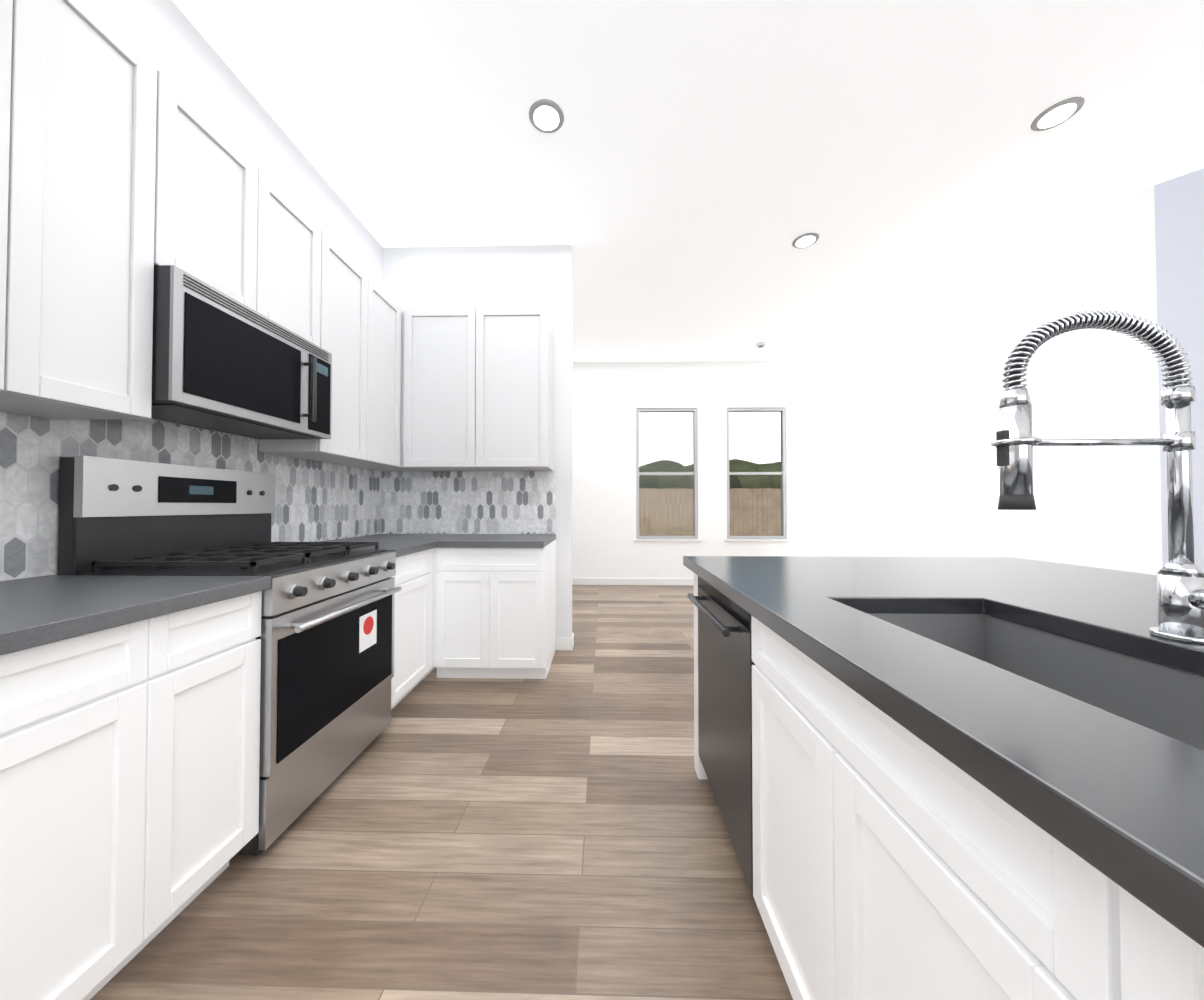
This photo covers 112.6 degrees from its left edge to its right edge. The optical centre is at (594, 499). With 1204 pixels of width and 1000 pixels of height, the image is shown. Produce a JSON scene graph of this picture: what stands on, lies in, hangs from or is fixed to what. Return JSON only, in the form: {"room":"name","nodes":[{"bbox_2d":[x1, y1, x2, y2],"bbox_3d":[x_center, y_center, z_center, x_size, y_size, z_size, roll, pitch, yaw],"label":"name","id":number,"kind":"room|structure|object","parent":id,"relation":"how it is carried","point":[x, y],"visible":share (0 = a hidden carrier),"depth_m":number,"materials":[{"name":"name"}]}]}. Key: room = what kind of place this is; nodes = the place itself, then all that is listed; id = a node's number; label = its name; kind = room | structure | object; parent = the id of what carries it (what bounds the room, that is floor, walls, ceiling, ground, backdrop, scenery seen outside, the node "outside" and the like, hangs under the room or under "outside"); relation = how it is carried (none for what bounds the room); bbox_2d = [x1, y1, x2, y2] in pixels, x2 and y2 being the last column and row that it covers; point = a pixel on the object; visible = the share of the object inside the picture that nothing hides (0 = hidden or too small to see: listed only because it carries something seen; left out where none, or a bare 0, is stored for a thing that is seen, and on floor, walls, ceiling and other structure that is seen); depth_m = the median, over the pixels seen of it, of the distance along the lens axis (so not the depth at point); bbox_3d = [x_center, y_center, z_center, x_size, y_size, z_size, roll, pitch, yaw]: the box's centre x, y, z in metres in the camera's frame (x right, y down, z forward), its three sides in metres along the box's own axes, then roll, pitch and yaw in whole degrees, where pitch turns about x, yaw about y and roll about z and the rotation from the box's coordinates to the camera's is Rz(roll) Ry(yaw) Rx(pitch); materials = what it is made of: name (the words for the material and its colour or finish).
{"room":"kitchen","nodes":[
{"label":"kitchen","id":0,"kind":"room"},
{"bbox_2d":[55,0,382,574],"bbox_3d":[-1.835,-0.471,0.490,0.120,3.230,5.480,0,-1,1],"label":"wall","id":1,"kind":"structure","parent":0,"point":[170,42],"depth_m":1.94,"materials":[{"name":"white paint"}]},
{"bbox_2d":[0,0,156,419],"bbox_3d":[-1.598,-0.842,0.990,0.328,1.154,0.638,0,-1,1],"label":"upper cabinet","id":2,"kind":"object","parent":1,"relation":"attached to","point":[78,94],"visible":1,"depth_m":1.12,"materials":[{"name":"white paint"}]},
{"bbox_2d":[0,411,383,580],"bbox_3d":[-1.735,-0.031,1.940,0.009,0.563,2.560,0,-1,1],"label":"backsplash","id":3,"kind":"structure","parent":1,"relation":"attached to","point":[316,501],"depth_m":1.57,"materials":[{"name":"tile"}]},
{"bbox_2d":[154,71,320,346],"bbox_3d":[-1.582,-1.085,1.696,0.328,0.645,0.762,0,-1,1],"label":"upper cabinet","id":4,"kind":"object","parent":1,"relation":"attached to","point":[233,220],"visible":0.58,"depth_m":1.57,"materials":[{"name":"white paint"}]},
{"bbox_2d":[151,265,331,438],"bbox_3d":[-1.517,-0.536,1.686,0.431,0.444,0.760,0,-1,1],"label":"microwave","id":5,"kind":"object","parent":4,"relation":"attached to","point":[223,362],"visible":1,"depth_m":1.52,"materials":[{"name":"silver metal"}]},
{"bbox_2d":[258,230,415,470],"bbox_3d":[-1.560,-0.816,2.651,0.328,1.154,1.154,0,-1,1],"label":"upper cabinet","id":6,"kind":"object","parent":1,"relation":"attached to","point":[360,331],"visible":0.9,"depth_m":2.40,"materials":[{"name":"white paint"}]},
{"bbox_2d":[90,585,792,999],"bbox_3d":[0.126,1.214,1.780,8.900,0.100,8.600,0,-1,1],"label":"floor","id":7,"kind":"structure","parent":0,"point":[560,833],"depth_m":1.26,"materials":[{"name":"brown wood"}]},
{"bbox_2d":[0,591,261,999],"bbox_3d":[-1.413,0.714,0.962,0.698,0.873,0.638,0,-1,1],"label":"base cabinet","id":8,"kind":"object","parent":7,"relation":"on","point":[129,786],"visible":0.9,"depth_m":0.90,"materials":[{"name":"white paint"}]},
{"bbox_2d":[0,575,271,654],"bbox_3d":[-1.398,0.257,0.967,0.728,0.040,0.640,0,-1,1],"label":"countertop","id":9,"kind":"structure","parent":8,"relation":"on","point":[39,611],"depth_m":0.98,"materials":[{"name":"grey stone"}]},
{"bbox_2d":[57,456,401,855],"bbox_3d":[-1.343,0.512,1.665,0.765,1.300,0.763,0,-1,1],"label":"gas range","id":10,"kind":"object","parent":7,"relation":"on","point":[326,637],"visible":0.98,"depth_m":1.49,"materials":[{"name":"grey metal"}]},
{"bbox_2d":[391,548,435,709],"bbox_3d":[-1.375,0.740,2.623,0.698,0.873,1.154,0,-1,1],"label":"base cabinet","id":11,"kind":"object","parent":7,"relation":"on","point":[413,633],"visible":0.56,"depth_m":2.31,"materials":[{"name":"white paint"}]},
{"bbox_2d":[320,534,555,556],"bbox_3d":[-1.020,0.282,2.622,1.408,0.040,1.154,0,-1,1],"label":"countertop","id":12,"kind":"structure","parent":11,"relation":"on","point":[402,544],"depth_m":2.54,"materials":[{"name":"grey stone"}]},
{"bbox_2d":[433,539,555,678],"bbox_3d":[-0.674,0.744,2.870,0.728,0.873,0.628,0,-1,1],"label":"base cabinet","id":13,"kind":"object","parent":7,"relation":"on","point":[494,612],"visible":0.94,"depth_m":2.56,"materials":[{"name":"white paint"}]},
{"bbox_2d":[687,576,754,893],"bbox_3d":[0.698,0.723,1.365,0.656,0.868,0.598,0,-1,1],"label":"dishwasher","id":14,"kind":"object","parent":7,"relation":"on","point":[725,662],"visible":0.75,"depth_m":1.26,"materials":[{"name":"black metal"}]},
{"bbox_2d":[998,797,1203,999],"bbox_3d":[0.711,0.701,0.077,0.630,0.872,0.561,0,-1,1],"label":"base cabinet","id":15,"kind":"object","parent":7,"relation":"on","point":[1067,931],"depth_m":0.34,"materials":[{"name":"white paint"}]},
{"bbox_2d":[683,556,1203,947],"bbox_3d":[1.078,0.425,0.355,1.430,0.394,2.830,0,-1,1],"label":"countertop","id":16,"kind":"structure","parent":15,"relation":"on","point":[1062,703],"depth_m":0.63,"materials":[{"name":"grey stone"}]},
{"bbox_2d":[990,310,1203,643],"bbox_3d":[0.855,-0.047,0.630,0.333,0.555,0.170,0,-1,1],"label":"pull-down faucet","id":17,"kind":"object","parent":16,"relation":"on","point":[1180,585],"visible":1,"depth_m":0.67,"materials":[{"name":"silver metal"}]},
{"bbox_2d":[381,245,572,637],"bbox_3d":[-2.086,-0.428,3.297,3.810,3.230,0.120,0,-1,1],"label":"wall","id":18,"kind":"structure","parent":0,"point":[481,276],"depth_m":3.22,"materials":[{"name":"white paint"}]},
{"bbox_2d":[384,471,555,533],"bbox_3d":[-0.992,0.020,3.198,1.378,0.500,0.010,0,-1,1],"label":"backsplash","id":19,"kind":"structure","parent":18,"relation":"attached to","point":[415,502],"depth_m":3.19,"materials":[{"name":"tile"}]},
{"bbox_2d":[400,307,553,470],"bbox_3d":[-0.865,-0.810,3.048,1.078,1.154,0.328,0,-1,1],"label":"upper cabinet","id":20,"kind":"object","parent":18,"relation":"attached to","point":[477,389],"visible":1,"depth_m":2.89,"materials":[{"name":"white paint"}]},
{"bbox_2d":[556,633,573,650],"bbox_3d":[-0.232,1.136,3.223,0.129,0.100,0.134,0,-1,1],"label":"baseboard","id":21,"kind":"structure","parent":18,"relation":"attached to","point":[564,643],"depth_m":3.16,"materials":[{"name":"white"}]},
{"bbox_2d":[172,0,1203,361],"bbox_3d":[0.126,-2.126,1.831,8.900,0.120,8.600,0,-1,1],"label":"ceiling","id":22,"kind":"structure","parent":0,"point":[684,176],"depth_m":2.27,"materials":[{"name":"white paint"}]},
{"bbox_2d":[529,99,563,132],"bbox_3d":[-0.257,-2.055,2.159,0.190,0.010,0.190,0,-1,1],"label":"recessed light","id":23,"kind":"object","parent":22,"relation":"in","point":[546,116],"visible":1,"depth_m":2.15,"materials":[{"name":"grey plastic"}]},
{"bbox_2d":[756,342,765,347],"bbox_3d":[2.153,-1.996,5.184,0.130,0.035,0.130,0,-1,1],"label":"smoke detector","id":24,"kind":"object","parent":22,"relation":"attached to","point":[760,344],"visible":1,"depth_m":5.16,"materials":[{"name":"white plastic"}]},
{"bbox_2d":[792,233,818,248],"bbox_3d":[1.667,-2.040,3.165,0.190,0.010,0.190,0,-1,1],"label":"recessed light","id":25,"kind":"object","parent":22,"relation":"in","point":[805,240],"visible":1,"depth_m":3.15,"materials":[{"name":"grey plastic"}]},
{"bbox_2d":[1031,97,1084,130],"bbox_3d":[2.473,-2.055,2.146,0.190,0.010,0.190,0,-1,1],"label":"recessed light","id":26,"kind":"object","parent":22,"relation":"in","point":[1057,114],"visible":1,"depth_m":2.13,"materials":[{"name":"grey plastic"}]},
{"bbox_2d":[572,360,855,577],"bbox_3d":[-0.101,-0.389,5.881,7.900,3.230,0.120,0,-1,1],"label":"wall","id":27,"kind":"structure","parent":0,"point":[815,398],"depth_m":5.79,"materials":[{"name":"white paint"}]},
{"bbox_2d":[572,578,693,584],"bbox_3d":[-0.098,1.175,5.790,7.649,0.100,0.013,0,-1,1],"label":"baseboard","id":28,"kind":"structure","parent":27,"relation":"attached to","point":[632,581],"depth_m":5.77,"materials":[{"name":"white"}]},
{"bbox_2d":[634,408,700,540],"bbox_3d":[1.053,-0.372,5.830,0.950,1.925,0.130,0,-1,1],"label":"window","id":29,"kind":"structure","parent":27,"relation":"in","point":[694,473],"depth_m":5.82,"materials":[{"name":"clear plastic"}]},
{"bbox_2d":[725,407,790,540],"bbox_3d":[2.338,-0.373,5.800,0.920,1.925,0.130,0,-1,1],"label":"window","id":30,"kind":"structure","parent":27,"relation":"in","point":[782,473],"depth_m":5.79,"materials":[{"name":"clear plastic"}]},
{"bbox_2d":[854,186,1161,574],"bbox_3d":[3.751,-0.415,4.162,0.120,3.230,3.140,0,-1,1],"label":"wall","id":31,"kind":"structure","parent":0,"point":[928,392],"depth_m":3.35,"materials":[{"name":"white paint"}]},
{"bbox_2d":[1154,168,1203,572],"bbox_3d":[4.040,-0.444,2.278,0.120,3.230,0.990,1,-1,-44],"label":"wall","id":32,"kind":"structure","parent":0,"point":[1179,224],"depth_m":2.53,"materials":[{"name":"white paint"}]},
{"label":"outside","id":33,"kind":"structure","parent":0,"visible":0},
{"bbox_3d":[0.519,1.750,25.392,60.000,0.150,38.960,0,-1,1],"label":"ground","id":34,"kind":"structure","parent":33,"visible":0},
{"bbox_2d":[639,468,656,488],"bbox_3d":[1.195,0.069,15.674,3.877,2.913,2.376,0,-1,1],"label":"tree","id":35,"kind":"object","parent":34,"relation":"on","point":[646,481],"depth_m":14.86,"materials":[{"name":"green plant"}]},
{"bbox_2d":[639,460,683,477],"bbox_3d":[2.659,-0.055,16.457,4.253,3.186,2.578,0,-1,1],"label":"tree","id":36,"kind":"object","parent":34,"relation":"on","point":[662,466],"depth_m":15.71,"materials":[{"name":"green plant"}]},
{"bbox_2d":[656,464,740,504],"bbox_3d":[4.189,0.008,15.389,4.019,3.028,2.306,0,-1,1],"label":"tree","id":37,"kind":"object","parent":34,"relation":"on","point":[675,481],"depth_m":14.65,"materials":[{"name":"green plant"}]},
{"bbox_2d":[639,488,780,535],"bbox_3d":[2.710,0.559,11.965,23.000,1.820,0.060,0,-1,1],"label":"fence","id":38,"kind":"object","parent":34,"relation":"on","point":[769,514],"depth_m":11.93,"materials":[{"name":"brown wood"}]},
{"bbox_2d":[729,459,758,471],"bbox_3d":[5.719,-0.083,16.624,4.300,3.246,2.574,0,-1,1],"label":"tree","id":39,"kind":"object","parent":34,"relation":"on","point":[742,464],"depth_m":15.77,"materials":[{"name":"green plant"}]},
{"bbox_2d":[737,462,780,488],"bbox_3d":[7.202,0.011,15.636,4.071,3.029,2.256,0,-1,1],"label":"tree","id":40,"kind":"object","parent":34,"relation":"on","point":[762,481],"depth_m":14.83,"materials":[{"name":"green plant"}]}
]}

